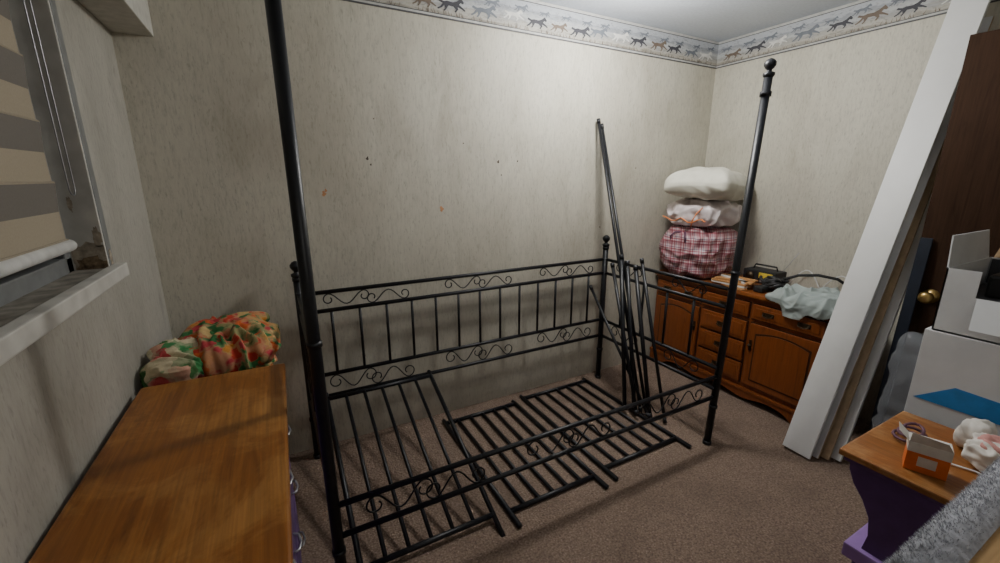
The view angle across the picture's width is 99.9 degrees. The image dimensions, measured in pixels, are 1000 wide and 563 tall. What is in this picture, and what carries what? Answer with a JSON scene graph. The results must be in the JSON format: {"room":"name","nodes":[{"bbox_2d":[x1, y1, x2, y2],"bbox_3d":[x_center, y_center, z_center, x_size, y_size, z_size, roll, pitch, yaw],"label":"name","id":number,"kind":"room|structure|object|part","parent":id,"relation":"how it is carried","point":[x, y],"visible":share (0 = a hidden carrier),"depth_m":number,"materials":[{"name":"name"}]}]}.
{"room":"bedroom","nodes":[
{"label":"bedroom","id":0,"kind":"room"},
{"bbox_2d":[0,0,172,562],"bbox_3d":[-0.727,0.170,0.312,0.120,2.400,3.350,-7,16,-27],"label":"wall","id":1,"kind":"structure","parent":0,"point":[63,396],"depth_m":1.14,"materials":[{"name":"paint"}]},
{"bbox_2d":[0,0,114,306],"bbox_3d":[-0.941,-0.348,0.594,0.132,0.938,1.355,-7,16,-27],"label":"window","id":2,"kind":"structure","parent":1,"relation":"in","point":[81,214],"depth_m":1.16,"materials":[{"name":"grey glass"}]},
{"bbox_2d":[0,0,76,278],"bbox_3d":[-0.885,-0.375,0.545,0.060,0.856,1.190,-7,16,-27],"label":"roller shade","id":3,"kind":"object","parent":2,"relation":"attached to","point":[31,228],"visible":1,"depth_m":0.97,"materials":[{"name":"beige fabric"}]},
{"bbox_2d":[23,0,75,195],"bbox_3d":[-1.178,-0.543,1.084,0.003,0.632,0.043,-7,16,-27],"label":"pull chain","id":4,"kind":"object","parent":3,"relation":"hanging from","point":[23,0],"visible":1,"depth_m":1.10,"materials":[{"name":"grey metal"}]},
{"bbox_2d":[0,262,128,365],"bbox_3d":[-0.912,0.118,0.700,0.143,0.042,1.430,-7,16,-27],"label":"window sill","id":5,"kind":"structure","parent":1,"relation":"attached to","point":[24,320],"depth_m":0.92,"materials":[{"name":"white paint"}]},
{"bbox_2d":[77,0,153,36],"bbox_3d":[-0.617,-0.800,0.131,0.130,0.430,3.350,-7,16,-27],"label":"trim","id":6,"kind":"structure","parent":1,"relation":"attached to","point":[119,16],"depth_m":1.45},
{"bbox_2d":[111,0,715,454],"bbox_3d":[-0.019,-0.397,2.583,3.846,2.400,0.100,-7,16,-27],"label":"wall","id":7,"kind":"structure","parent":0,"point":[199,93],"depth_m":2.25,"materials":[{"name":"beige paper"}]},
{"bbox_2d":[322,118,635,226],"bbox_3d":[0.048,-0.594,2.511,2.079,0.629,0.001,-7,16,-27],"label":"wall stains","id":8,"kind":"object","parent":7,"relation":"attached to","point":[323,192],"depth_m":2.33,"materials":[{"name":"brown paint"}]},
{"bbox_2d":[342,0,999,68],"bbox_3d":[0.922,-1.121,0.905,3.366,0.178,3.350,-7,16,-27],"label":"wallpaper border","id":9,"kind":"object","parent":7,"relation":"attached to","point":[530,17],"visible":1,"depth_m":2.48,"materials":[{"name":"paper"}]},
{"bbox_2d":[289,358,869,562],"bbox_3d":[0.799,1.159,1.405,3.846,0.050,3.550,-7,16,-27],"label":"floor","id":10,"kind":"structure","parent":0,"point":[745,496],"depth_m":2.00,"materials":[{"name":"carpet"}]},
{"bbox_2d":[28,363,305,562],"bbox_3d":[-0.680,0.829,0.993,0.434,0.790,1.228,-7,16,-27],"label":"dresser","id":11,"kind":"object","parent":10,"relation":"on","point":[198,470],"visible":1,"depth_m":0.93,"materials":[{"name":"brown wood"}]},
{"bbox_2d":[140,310,278,387],"bbox_3d":[-1.121,0.586,1.767,0.413,0.883,0.577,-7,16,-27],"label":"fleece blanket","id":12,"kind":"object","parent":10,"relation":"on","point":[233,342],"visible":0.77,"depth_m":1.54,"materials":[{"name":"multicoloured fabric"}]},
{"bbox_2d":[327,370,505,562],"bbox_3d":[-0.440,0.817,1.948,0.573,0.382,0.905,-7,16,-27],"label":"frame","id":13,"kind":"object","parent":10,"relation":"on","point":[453,530],"visible":0.93,"depth_m":1.88,"materials":[{"name":"black metal"}]},
{"bbox_2d":[264,0,776,562],"bbox_3d":[0.127,-0.104,2.046,2.070,2.093,0.950,-7,16,-27],"label":"daybed","id":14,"kind":"object","parent":10,"relation":"on","point":[305,293],"visible":0.96,"depth_m":1.97,"materials":[{"name":"black metal"}]},
{"bbox_2d":[442,400,608,528],"bbox_3d":[0.084,0.907,2.261,0.503,0.023,0.896,-7,16,-27],"label":"frame","id":15,"kind":"object","parent":10,"relation":"on","point":[579,481],"visible":0.87,"depth_m":2.14,"materials":[{"name":"black metal"}]},
{"bbox_2d":[519,377,691,480],"bbox_3d":[0.587,0.835,2.551,0.553,0.023,0.907,-7,16,-27],"label":"frame","id":16,"kind":"object","parent":10,"relation":"on","point":[605,468],"visible":0.83,"depth_m":2.47,"materials":[{"name":"black metal"}]},
{"bbox_2d":[589,285,650,418],"bbox_3d":[0.752,0.425,2.677,0.022,0.714,0.578,-8,16,-30],"label":"pole","id":17,"kind":"object","parent":16,"relation":"on","point":[590,286],"visible":0.9,"depth_m":2.69,"materials":[{"name":"black metal"}]},
{"bbox_2d":[597,118,641,411],"bbox_3d":[0.756,-0.114,2.665,0.024,1.795,0.588,-7,16,-25],"label":"pole","id":18,"kind":"object","parent":10,"relation":"on","point":[598,119],"visible":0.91,"depth_m":2.67,"materials":[{"name":"black metal"}]},
{"bbox_2d":[619,254,626,405],"bbox_3d":[0.775,0.315,2.644,0.031,0.939,0.309,0,14,-2],"label":"pole","id":19,"kind":"object","parent":10,"relation":"on","point":[622,306],"visible":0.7,"depth_m":2.64,"materials":[{"name":"black metal"}]},
{"bbox_2d":[601,123,646,411],"bbox_3d":[0.787,-0.101,2.674,0.024,1.766,0.608,-7,16,-26],"label":"pole","id":20,"kind":"object","parent":10,"relation":"on","point":[602,124],"visible":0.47,"depth_m":2.67,"materials":[{"name":"black metal"}]},
{"bbox_2d":[610,262,638,414],"bbox_3d":[0.780,0.347,2.638,0.026,0.880,0.412,-4,15,-16],"label":"pole","id":21,"kind":"object","parent":10,"relation":"on","point":[636,412],"visible":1,"depth_m":2.62,"materials":[{"name":"black metal"}]},
{"bbox_2d":[625,260,635,411],"bbox_3d":[0.816,0.336,2.620,0.031,0.908,0.286,-2,14,-8],"label":"pole","id":22,"kind":"object","parent":10,"relation":"on","point":[627,262],"visible":0.69,"depth_m":2.61,"materials":[{"name":"black metal"}]},
{"bbox_2d":[633,265,651,417],"bbox_3d":[0.875,0.366,2.579,0.031,0.907,0.294,-4,15,-17],"label":"pole","id":23,"kind":"object","parent":10,"relation":"on","point":[635,267],"visible":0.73,"depth_m":2.57,"materials":[{"name":"black metal"}]},
{"bbox_2d":[640,258,666,422],"bbox_3d":[0.924,0.352,2.532,0.024,0.955,0.323,-7,15,-25],"label":"pole","id":24,"kind":"object","parent":10,"relation":"on","point":[641,259],"visible":0.95,"depth_m":2.52,"materials":[{"name":"black metal"}]},
{"bbox_2d":[650,269,829,422],"bbox_3d":[1.685,0.351,2.922,0.465,0.785,1.225,-7,16,-27],"label":"dresser","id":25,"kind":"object","parent":10,"relation":"on","point":[770,356],"depth_m":2.70,"materials":[{"name":"brown wood"}]},
{"bbox_2d":[659,224,737,278],"bbox_3d":[1.465,-0.243,3.091,0.511,0.382,0.467,-7,16,-27],"label":"laundry bag","id":26,"kind":"object","parent":25,"relation":"on","point":[702,252],"visible":0.86,"depth_m":2.91,"materials":[{"name":"fabric"}]},
{"bbox_2d":[663,199,741,226],"bbox_3d":[1.466,-0.510,3.022,0.503,0.196,0.456,-7,16,-27],"label":"drawstring bag","id":27,"kind":"object","parent":26,"relation":"on","point":[692,212],"visible":0.93,"depth_m":2.86,"materials":[{"name":"fabric"}]},
{"bbox_2d":[664,167,746,201],"bbox_3d":[1.459,-0.675,2.927,0.546,0.239,0.443,-13,19,-42],"label":"bed pillow","id":28,"kind":"object","parent":27,"relation":"on","point":[699,183],"visible":0.88,"depth_m":2.77,"materials":[{"name":"fabric"}]},
{"bbox_3d":[1.577,0.002,2.801,0.221,0.048,0.262,-7,16,-27],"label":"stack of wood slats","id":29,"kind":"part","parent":25,"relation":"part of","materials":[{"name":"wood"}]},
{"bbox_2d":[743,253,798,283],"bbox_3d":[1.822,-0.099,2.841,0.140,0.225,0.272,-7,16,-27],"label":"radio","id":30,"kind":"object","parent":25,"relation":"on","point":[754,272],"visible":0.74,"depth_m":2.85,"materials":[{"name":"plastic"}]},
{"bbox_2d":[753,274,843,292],"bbox_3d":[1.857,0.007,2.607,0.508,0.131,0.191,5,15,20],"label":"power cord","id":31,"kind":"object","parent":25,"relation":"on","point":[769,283],"visible":0.89,"depth_m":2.62,"materials":[{"name":"plastic"}]},
{"bbox_2d":[765,283,840,320],"bbox_3d":[1.835,0.115,2.467,0.405,0.160,0.399,-7,16,-27],"label":"cloth","id":32,"kind":"object","parent":25,"relation":"on","point":[796,301],"visible":0.88,"depth_m":2.38,"materials":[{"name":"white fabric"}]},
{"bbox_2d":[788,270,845,286],"bbox_3d":[2.021,0.002,2.632,0.027,0.115,0.387,-7,16,-27],"label":"power cord","id":33,"kind":"object","parent":25,"relation":"on","point":[804,270],"visible":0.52,"depth_m":2.66,"materials":[{"name":"plastic"}]},
{"bbox_2d":[831,193,931,461],"bbox_3d":[1.986,0.044,2.134,0.586,1.743,0.115,-7,16,-27],"label":"shelf board","id":34,"kind":"object","parent":10,"relation":"on","point":[850,421],"visible":0.23,"depth_m":2.12,"materials":[{"name":"laminate"}]},
{"bbox_2d":[820,148,942,459],"bbox_3d":[1.954,-0.054,2.115,0.617,1.942,0.100,-7,15,-25],"label":"panel","id":35,"kind":"object","parent":10,"relation":"on","point":[830,443],"visible":0.24,"depth_m":2.11,"materials":[{"name":"wood"}]},
{"bbox_2d":[782,0,990,458],"bbox_3d":[1.893,-0.243,2.087,0.694,2.326,0.136,-6,15,-21],"label":"shelf board","id":36,"kind":"object","parent":10,"relation":"on","point":[939,82],"visible":1,"depth_m":2.07,"materials":[{"name":"laminate"}]},
{"bbox_2d":[868,238,933,430],"bbox_3d":[1.968,0.359,2.090,0.118,1.149,0.045,-9,16,-32],"label":"panel","id":37,"kind":"object","parent":10,"relation":"on","point":[925,244],"visible":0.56,"depth_m":2.06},
{"bbox_2d":[812,16,993,458],"bbox_3d":[1.927,-0.156,2.110,0.661,2.146,0.132,-6,15,-22],"label":"shelf board","id":38,"kind":"object","parent":10,"relation":"on","point":[986,24],"visible":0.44,"depth_m":2.07,"materials":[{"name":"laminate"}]},
{"bbox_2d":[839,411,982,562],"bbox_3d":[1.400,0.845,1.321,0.472,0.600,0.470,-7,16,-27],"label":"nightstand","id":39,"kind":"object","parent":10,"relation":"on","point":[897,500],"visible":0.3,"depth_m":1.29,"materials":[{"name":"brown wood"}]},
{"bbox_2d":[899,421,953,480],"bbox_3d":[1.237,0.493,1.230,0.116,0.125,0.076,12,18,40],"label":"carton","id":40,"kind":"object","parent":39,"relation":"on","point":[925,455],"visible":1,"depth_m":1.21,"materials":[{"name":"orange cardboard"},{"name":"white paper"}]},
{"bbox_2d":[891,422,980,474],"bbox_3d":[1.377,0.525,1.255,0.107,0.049,0.345,-4,14,-14],"label":"cable","id":41,"kind":"object","parent":39,"relation":"on","point":[923,431],"visible":0.62,"depth_m":1.38,"materials":[{"name":"plastic"}]},
{"bbox_2d":[953,416,999,471],"bbox_3d":[1.477,0.496,1.267,0.216,0.098,0.169,-7,16,-27],"label":"pack","id":42,"kind":"object","parent":39,"relation":"on","point":[979,440],"visible":0.9,"depth_m":1.25,"materials":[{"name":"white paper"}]},
{"bbox_2d":[884,455,999,562],"bbox_3d":[1.023,0.859,0.686,0.718,0.881,0.546,-7,16,-27],"label":"cat tree","id":43,"kind":"object","parent":10,"relation":"on","point":[967,530],"visible":1,"depth_m":0.70,"materials":[{"name":"grey carpet"},{"name":"wood"}]},
{"bbox_3d":[1.872,0.841,1.626,0.501,0.461,0.445,-7,16,-27],"label":"cardboard box","id":44,"kind":"object","parent":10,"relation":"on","visible":0},
{"bbox_2d":[904,326,999,435],"bbox_3d":[1.877,0.404,1.517,0.492,0.438,0.440,-7,16,-27],"label":"cardboard box","id":45,"kind":"object","parent":44,"relation":"on","point":[955,377],"visible":0.57,"depth_m":1.49,"materials":[{"name":"white cardboard"}]},
{"bbox_2d":[931,230,999,344],"bbox_3d":[1.854,0.022,1.415,0.527,0.348,0.431,-7,16,-27],"label":"storage box","id":46,"kind":"object","parent":45,"relation":"on","point":[968,305],"visible":1,"depth_m":1.47,"materials":[{"name":"white cardboard"}]},
{"bbox_2d":[538,0,858,41],"bbox_3d":[0.799,-1.218,0.813,3.846,0.050,3.550,-7,16,-27],"label":"ceiling","id":47,"kind":"structure","parent":0,"point":[713,20],"depth_m":2.53,"materials":[{"name":"paint"}]},
{"bbox_2d":[705,0,999,421],"bbox_3d":[2.472,-0.233,1.928,0.100,2.400,3.450,-7,16,-27],"label":"wall","id":48,"kind":"structure","parent":0,"point":[838,110],"depth_m":2.61,"materials":[{"name":"beige paper"}]},
{"bbox_3d":[2.541,-0.090,1.353,0.340,2.400,0.100,-7,16,-27],"label":"wall","id":49,"kind":"structure","parent":0,"visible":0},
{"bbox_2d":[883,29,999,421],"bbox_3d":[2.207,0.005,1.717,0.201,2.020,0.779,-7,16,-27],"label":"door","id":50,"kind":"structure","parent":49,"relation":"in","point":[965,196],"depth_m":1.85,"materials":[{"name":"brown wood"}]}
]}

